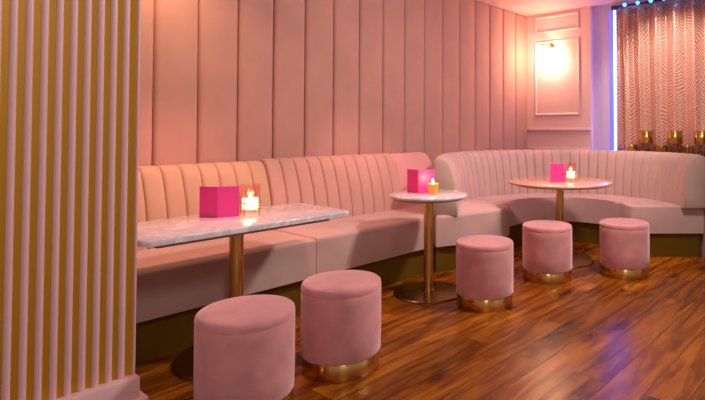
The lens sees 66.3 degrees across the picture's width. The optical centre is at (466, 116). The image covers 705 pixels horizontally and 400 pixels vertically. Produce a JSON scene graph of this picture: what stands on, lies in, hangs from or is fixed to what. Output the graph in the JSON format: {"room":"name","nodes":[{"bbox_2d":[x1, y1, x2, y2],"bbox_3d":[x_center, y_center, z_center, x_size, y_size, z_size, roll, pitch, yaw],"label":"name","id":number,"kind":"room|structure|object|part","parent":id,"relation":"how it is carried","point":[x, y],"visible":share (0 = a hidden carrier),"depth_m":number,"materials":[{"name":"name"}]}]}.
{"room":"entertainment venue","nodes":[
{"label":"entertainment venue","id":0,"kind":"room"},
{"bbox_2d":[0,0,147,399],"bbox_3d":[-1.967,-0.127,1.499,0.310,2.800,1.838,-1,-2,39],"label":"wall","id":1,"kind":"structure","parent":0,"point":[70,69],"depth_m":1.95,"materials":[{"name":"gold metal"}]},
{"bbox_3d":[-1.416,-0.229,2.193,0.195,2.560,0.008,-1,-2,39],"label":"edge trim","id":2,"kind":"part","parent":1,"relation":"part of","materials":[{"name":"pink paint"}]},
{"bbox_2d":[138,0,526,166],"bbox_3d":[-1.756,-0.067,4.102,0.172,2.810,10.200,-1,-2,39],"label":"wall","id":3,"kind":"structure","parent":0,"point":[228,81],"depth_m":4.62,"materials":[{"name":"pink fabric"}]},
{"bbox_3d":[-2.224,-0.357,3.430,0.052,2.257,0.289,-1,-2,39],"label":"padded panel","id":4,"kind":"part","parent":3,"relation":"part of","materials":[{"name":"fabric"}]},
{"bbox_3d":[-2.039,-0.351,3.660,0.052,2.257,0.289,-1,-2,39],"label":"padded panel","id":5,"kind":"part","parent":3,"relation":"part of","materials":[{"name":"fabric"}]},
{"bbox_3d":[-1.854,-0.345,3.890,0.052,2.257,0.289,-1,-2,39],"label":"padded panel","id":6,"kind":"part","parent":3,"relation":"part of","materials":[{"name":"fabric"}]},
{"bbox_3d":[-1.669,-0.340,4.121,0.052,2.257,0.289,-1,-2,39],"label":"padded panel","id":7,"kind":"part","parent":3,"relation":"part of","materials":[{"name":"fabric"}]},
{"bbox_3d":[-1.485,-0.334,4.351,0.052,2.257,0.289,-1,-2,39],"label":"padded panel","id":8,"kind":"part","parent":3,"relation":"part of","materials":[{"name":"fabric"}]},
{"bbox_3d":[-1.300,-0.328,4.581,0.052,2.257,0.289,-1,-2,39],"label":"padded panel","id":9,"kind":"part","parent":3,"relation":"part of","materials":[{"name":"fabric"}]},
{"bbox_3d":[-1.116,-0.322,4.811,0.052,2.257,0.289,-1,-2,39],"label":"padded panel","id":10,"kind":"part","parent":3,"relation":"part of","materials":[{"name":"fabric"}]},
{"bbox_3d":[-0.931,-0.317,5.042,0.052,2.257,0.289,-1,-2,39],"label":"padded panel","id":11,"kind":"part","parent":3,"relation":"part of","materials":[{"name":"fabric"}]},
{"bbox_3d":[-0.746,-0.311,5.272,0.052,2.257,0.289,-1,-2,39],"label":"padded panel","id":12,"kind":"part","parent":3,"relation":"part of","materials":[{"name":"fabric"}]},
{"bbox_3d":[-0.562,-0.305,5.502,0.052,2.257,0.289,-1,-2,39],"label":"padded panel","id":13,"kind":"part","parent":3,"relation":"part of","materials":[{"name":"fabric"}]},
{"bbox_3d":[-0.377,-0.299,5.732,0.052,2.257,0.289,-1,-2,39],"label":"padded panel","id":14,"kind":"part","parent":3,"relation":"part of","materials":[{"name":"fabric"}]},
{"bbox_3d":[-0.192,-0.293,5.963,0.052,2.257,0.289,-1,-2,39],"label":"padded panel","id":15,"kind":"part","parent":3,"relation":"part of","materials":[{"name":"fabric"}]},
{"bbox_3d":[-0.008,-0.288,6.193,0.052,2.257,0.289,-1,-2,39],"label":"padded panel","id":16,"kind":"part","parent":3,"relation":"part of","materials":[{"name":"fabric"}]},
{"bbox_3d":[0.177,-0.282,6.423,0.052,2.257,0.289,-1,-2,39],"label":"padded panel","id":17,"kind":"part","parent":3,"relation":"part of","materials":[{"name":"fabric"}]},
{"bbox_3d":[0.362,-0.276,6.653,0.052,2.257,0.289,-1,-2,39],"label":"padded panel","id":18,"kind":"part","parent":3,"relation":"part of","materials":[{"name":"fabric"}]},
{"bbox_3d":[0.546,-0.271,6.884,0.052,2.257,0.289,-1,-2,39],"label":"padded panel","id":19,"kind":"part","parent":3,"relation":"part of","materials":[{"name":"fabric"}]},
{"bbox_3d":[0.731,-0.265,7.114,0.052,2.257,0.289,-1,-2,39],"label":"padded panel","id":20,"kind":"part","parent":3,"relation":"part of","materials":[{"name":"fabric"}]},
{"bbox_2d":[135,242,704,399],"bbox_3d":[1.079,1.331,1.793,7.600,0.100,10.200,-1,-2,39],"label":"floor","id":21,"kind":"structure","parent":0,"point":[593,335],"depth_m":2.98,"materials":[{"name":"brown wood"}]},
{"bbox_2d":[135,161,315,363],"bbox_3d":[-2.322,0.801,2.584,0.780,1.000,3.157,-1,-2,39],"label":"banquette","id":22,"kind":"object","parent":21,"relation":"on","point":[174,283],"visible":0.4,"depth_m":3.26,"materials":[{"name":"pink fabric"}]},
{"bbox_3d":[-2.521,0.575,2.743,0.247,0.540,3.148,-1,-2,39],"label":"backrest","id":23,"kind":"part","parent":22,"relation":"part of","materials":[{"name":"beige fabric"}]},
{"bbox_3d":[-2.322,0.937,2.580,0.780,0.263,3.157,-1,-2,39],"label":"seat","id":24,"kind":"part","parent":22,"relation":"part of","materials":[{"name":"fabric"}]},
{"bbox_2d":[137,203,348,380],"bbox_3d":[-1.270,0.933,2.870,0.610,0.750,1.136,-1,-2,39],"label":"pedestal table","id":25,"kind":"object","parent":21,"relation":"on","point":[167,232],"visible":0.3,"depth_m":2.77,"materials":[{"name":"white stone"}]},
{"bbox_2d":[199,186,238,217],"bbox_3d":[-1.387,0.474,2.911,0.214,0.170,0.038,0,-1,-6],"label":"menu card","id":26,"kind":"object","parent":25,"relation":"on","point":[215,202],"visible":1,"depth_m":2.91,"materials":[{"name":"pink paper"}]},
{"bbox_2d":[239,192,261,215],"bbox_3d":[-1.245,0.475,2.999,0.121,0.172,0.121,0,-1,-14],"label":"candle holder","id":27,"kind":"object","parent":25,"relation":"on","point":[247,203],"visible":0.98,"depth_m":2.97,"materials":[{"name":"clear glass"}]},
{"bbox_2d":[242,198,257,208],"bbox_3d":[-1.245,0.498,2.998,0.086,0.053,0.086,0,-1,10],"label":"candle","id":28,"kind":"object","parent":27,"relation":"on","point":[247,203],"depth_m":2.96,"materials":[{"name":"beige wax"}]},
{"bbox_2d":[193,294,294,399],"bbox_3d":[-0.976,1.068,2.305,0.411,0.452,0.411,-1,-2,22],"label":"stool","id":29,"kind":"object","parent":21,"relation":"on","point":[244,346],"visible":1,"depth_m":2.15,"materials":[{"name":"fabric"}]},
{"bbox_2d":[301,270,380,382],"bbox_3d":[-0.660,1.079,2.747,0.411,0.452,0.411,1,-2,-36],"label":"stool","id":30,"kind":"object","parent":21,"relation":"on","point":[341,309],"visible":1,"depth_m":2.58,"materials":[{"name":"fabric"}]},
{"bbox_2d":[260,152,432,286],"bbox_3d":[-0.735,0.844,4.562,0.780,1.012,1.910,-1,-2,39],"label":"banquette","id":31,"kind":"object","parent":21,"relation":"on","point":[381,235],"visible":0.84,"depth_m":4.26,"materials":[{"name":"fabric"}]},
{"bbox_3d":[-1.110,0.613,4.503,0.247,0.552,1.340,-1,-2,39],"label":"backrest","id":32,"kind":"part","parent":31,"relation":"part of","materials":[{"name":"fabric"}]},
{"bbox_3d":[-0.763,0.986,4.525,0.780,0.263,1.818,-1,-2,39],"label":"seat","id":33,"kind":"part","parent":31,"relation":"part of","materials":[{"name":"fabric"}]},
{"bbox_2d":[389,189,467,303],"bbox_3d":[-0.292,0.961,3.973,0.596,0.750,0.596,-1,-2,39],"label":"pedestal table","id":34,"kind":"object","parent":21,"relation":"on","point":[428,291],"visible":0.95,"depth_m":3.93,"materials":[{"name":"gold metal"}]},
{"bbox_2d":[407,169,434,192],"bbox_3d":[-0.368,0.499,4.057,0.223,0.178,0.080,0,-1,10],"label":"menu card","id":35,"kind":"object","parent":34,"relation":"on","point":[417,180],"visible":0.93,"depth_m":4.05,"materials":[{"name":"pink paper"}]},
{"bbox_2d":[428,180,437,193],"bbox_3d":[-0.258,0.526,3.958,0.082,0.118,0.082,-1,-2,39],"label":"tealight holder","id":36,"kind":"object","parent":34,"relation":"on","point":[432,187],"visible":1,"depth_m":3.93,"materials":[{"name":"orange glass"}]},
{"bbox_2d":[456,235,512,312],"bbox_3d":[0.126,1.103,3.730,0.411,0.452,0.411,0,-1,3],"label":"stool","id":37,"kind":"object","parent":21,"relation":"on","point":[484,263],"visible":1,"depth_m":3.56,"materials":[{"name":"fabric"}]},
{"bbox_2d":[522,220,571,284],"bbox_3d":[0.672,1.119,4.374,0.411,0.452,0.411,1,-2,-43],"label":"stool","id":38,"kind":"object","parent":21,"relation":"on","point":[547,244],"visible":1,"depth_m":4.20,"materials":[{"name":"fabric"}]},
{"bbox_2d":[508,176,612,267],"bbox_3d":[0.885,0.986,4.967,0.980,0.750,0.980,-1,-2,39],"label":"pedestal table","id":39,"kind":"object","parent":21,"relation":"on","point":[543,182],"visible":0.72,"depth_m":4.82,"materials":[{"name":"white stone"}]},
{"bbox_2d":[550,163,564,181],"bbox_3d":[0.854,0.525,4.899,0.122,0.168,0.136,-1,-2,39],"label":"menu card","id":40,"kind":"object","parent":39,"relation":"on","point":[557,171],"visible":1,"depth_m":4.87,"materials":[{"name":"pink paper"}]},
{"bbox_2d":[565,168,576,181],"bbox_3d":[0.978,0.521,4.918,0.110,0.175,0.110,-1,-2,30],"label":"candle holder","id":41,"kind":"object","parent":39,"relation":"on","point":[570,175],"visible":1,"depth_m":4.89,"materials":[{"name":"clear glass"}]},
{"bbox_2d":[567,172,574,177],"bbox_3d":[0.978,0.545,4.918,0.078,0.053,0.078,0,-1,10],"label":"candle","id":42,"kind":"object","parent":41,"relation":"on","point":[569,174],"depth_m":4.88,"materials":[{"name":"beige wax"}]},
{"bbox_2d":[433,149,704,272],"bbox_3d":[0.919,0.876,5.552,2.795,0.998,1.643,0,-1,-12],"label":"booth","id":43,"kind":"object","parent":21,"relation":"on","point":[665,190],"visible":0.92,"depth_m":5.50,"materials":[{"name":"fabric"}]},
{"bbox_3d":[-0.101,0.999,5.048,0.888,0.263,1.108,-1,-2,39],"label":"seat","id":44,"kind":"part","parent":43,"relation":"part of","materials":[{"name":"fabric"}]},
{"bbox_3d":[0.623,1.021,5.920,1.396,0.263,0.756,1,-2,-31],"label":"seat","id":45,"kind":"part","parent":43,"relation":"part of","materials":[{"name":"fabric"}]},
{"bbox_3d":[0.869,0.636,5.575,2.672,0.516,1.589,0,-1,-11],"label":"backrest","id":46,"kind":"part","parent":43,"relation":"part of","materials":[{"name":"fabric"}]},
{"bbox_3d":[1.563,1.018,5.806,1.288,0.263,0.747,-1,-2,39],"label":"seat","id":47,"kind":"part","parent":43,"relation":"part of","materials":[{"name":"fabric"}]},
{"bbox_3d":[1.922,1.004,5.260,0.710,0.263,0.509,0,-1,-9],"label":"seat","id":48,"kind":"part","parent":43,"relation":"part of","materials":[{"name":"fabric"}]},
{"bbox_3d":[2.333,0.885,5.245,0.053,0.965,0.470,0,-1,0],"label":"panel","id":49,"kind":"part","parent":43,"relation":"part of","materials":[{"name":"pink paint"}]},
{"bbox_2d":[599,218,648,279],"bbox_3d":[1.353,1.122,4.493,0.411,0.452,0.411,0,-1,-10],"label":"stool","id":50,"kind":"object","parent":21,"relation":"on","point":[624,242],"visible":1,"depth_m":4.32,"materials":[{"name":"fabric"}]},
{"bbox_3d":[3.193,0.898,5.081,4.400,0.930,0.145,-1,-2,39],"label":"trim","id":51,"kind":"structure","parent":21,"relation":"on","visible":0},
{"bbox_2d":[625,145,636,150],"bbox_3d":[1.915,0.393,6.089,0.138,0.130,0.138,-1,-2,39],"label":"bowl","id":52,"kind":"object","parent":51,"relation":"on","point":[627,147],"visible":0.6,"depth_m":6.03,"materials":[{"name":"gold metal"}]},
{"bbox_2d":[638,131,653,150],"bbox_3d":[2.053,0.307,5.981,0.166,0.297,0.166,-1,-2,39],"label":"candle holder","id":53,"kind":"object","parent":51,"relation":"on","point":[645,137],"visible":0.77,"depth_m":5.92,"materials":[{"name":"gold metal"}]},
{"bbox_2d":[655,145,666,151],"bbox_3d":[2.185,0.388,5.873,0.138,0.130,0.138,-1,-2,39],"label":"bowl","id":54,"kind":"object","parent":51,"relation":"on","point":[658,148],"visible":0.62,"depth_m":5.82,"materials":[{"name":"gold metal"}]},
{"bbox_2d":[667,131,682,152],"bbox_3d":[2.305,0.302,5.779,0.166,0.297,0.166,-1,-2,39],"label":"candle holder","id":55,"kind":"object","parent":51,"relation":"on","point":[673,137],"visible":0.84,"depth_m":5.72,"materials":[{"name":"gold metal"}]},
{"bbox_2d":[681,146,693,153],"bbox_3d":[2.404,0.384,5.697,0.138,0.130,0.138,-1,-2,39],"label":"bowl","id":56,"kind":"object","parent":51,"relation":"on","point":[684,149],"visible":0.63,"depth_m":5.64,"materials":[{"name":"gold metal"}]},
{"bbox_2d":[694,131,704,155],"bbox_3d":[2.525,0.298,5.603,0.166,0.297,0.166,-1,-2,39],"label":"candle holder","id":57,"kind":"object","parent":51,"relation":"on","point":[699,136],"visible":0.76,"depth_m":5.55,"materials":[{"name":"gold metal"}]},
{"bbox_2d":[474,0,630,15],"bbox_3d":[1.079,-1.573,1.866,7.600,0.090,10.200,-1,-2,39],"label":"ceiling","id":58,"kind":"structure","parent":0,"point":[522,7],"depth_m":6.56,"materials":[{"name":"pink paint"}]},
{"bbox_2d":[526,6,592,149],"bbox_3d":[1.307,0.008,7.067,1.000,2.810,0.400,-1,-2,39],"label":"wall","id":59,"kind":"structure","parent":0,"point":[557,86],"depth_m":6.87,"materials":[{"name":"pink paint"}]},
{"bbox_2d":[541,43,556,57],"bbox_3d":[1.111,-0.876,6.886,0.162,0.212,0.246,1,-2,-30],"label":"wall sconce","id":60,"kind":"object","parent":59,"relation":"attached to","point":[553,52],"visible":1,"depth_m":6.79,"materials":[{"name":"gold metal"}]},
{"bbox_3d":[1.123,-0.835,6.813,0.110,0.125,0.110,-1,-2,39],"label":"lamp shade","id":61,"kind":"part","parent":60,"relation":"part of","materials":[{"name":"beige glass"}]},
{"bbox_2d":[534,37,579,115],"bbox_3d":[1.184,-0.519,6.912,0.673,1.006,0.016,-1,-2,39],"label":"trim","id":62,"kind":"structure","parent":59,"relation":"attached to","point":[575,38],"depth_m":6.89,"materials":[{"name":"pink wood"}]},
{"bbox_2d":[535,11,578,33],"bbox_3d":[1.184,-1.247,6.931,0.662,0.225,0.016,-1,-2,39],"label":"trim","id":63,"kind":"structure","parent":59,"relation":"attached to","point":[575,12],"depth_m":6.92,"materials":[{"name":"pink wood"}]},
{"bbox_2d":[527,128,590,132],"bbox_3d":[1.198,0.182,6.880,0.940,0.070,0.022,-1,-2,39],"label":"trim","id":64,"kind":"structure","parent":59,"relation":"attached to","point":[528,129],"depth_m":6.86,"materials":[{"name":"pink"}]},
{"bbox_2d":[527,147,590,149],"bbox_3d":[1.200,0.505,6.873,0.940,0.200,0.018,-1,-2,39],"label":"trim","id":65,"kind":"structure","parent":59,"relation":"attached to","point":[528,148],"depth_m":6.91,"materials":[{"name":"pink paint"}]},
{"bbox_2d":[592,0,704,156],"bbox_3d":[4.209,-0.050,4.773,6.400,2.810,0.350,-1,-2,39],"label":"wall","id":66,"kind":"structure","parent":0,"point":[600,14],"depth_m":6.57,"materials":[{"name":"purple"}]},
{"bbox_2d":[610,5,620,149],"bbox_3d":[1.826,-0.438,6.439,0.140,1.870,0.041,-1,-2,39],"label":"led strip","id":67,"kind":"object","parent":66,"relation":"attached to","point":[613,35],"visible":0.73,"depth_m":6.46,"materials":[{"name":"blue"}]},
{"bbox_2d":[611,0,664,8],"bbox_3d":[2.876,-1.366,5.549,2.810,0.024,0.024,-1,-2,39],"label":"curtain rod","id":68,"kind":"object","parent":66,"relation":"attached to","point":[656,0],"visible":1,"depth_m":6.23,"materials":[{"name":"black metal"}]},
{"bbox_2d":[614,0,663,6],"bbox_3d":[2.802,-1.360,5.529,2.600,0.042,0.044,-1,-2,39],"label":"string lights","id":69,"kind":"object","parent":68,"relation":"attached to","point":[650,1],"visible":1,"depth_m":6.15,"materials":[{"name":"black"}]},
{"bbox_2d":[616,0,704,154],"bbox_3d":[2.840,-0.455,5.554,2.606,1.740,0.087,-1,-2,39],"label":"curtain","id":70,"kind":"object","parent":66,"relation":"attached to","point":[661,46],"visible":0.91,"depth_m":6.03,"materials":[{"name":"fabric"}]}
]}

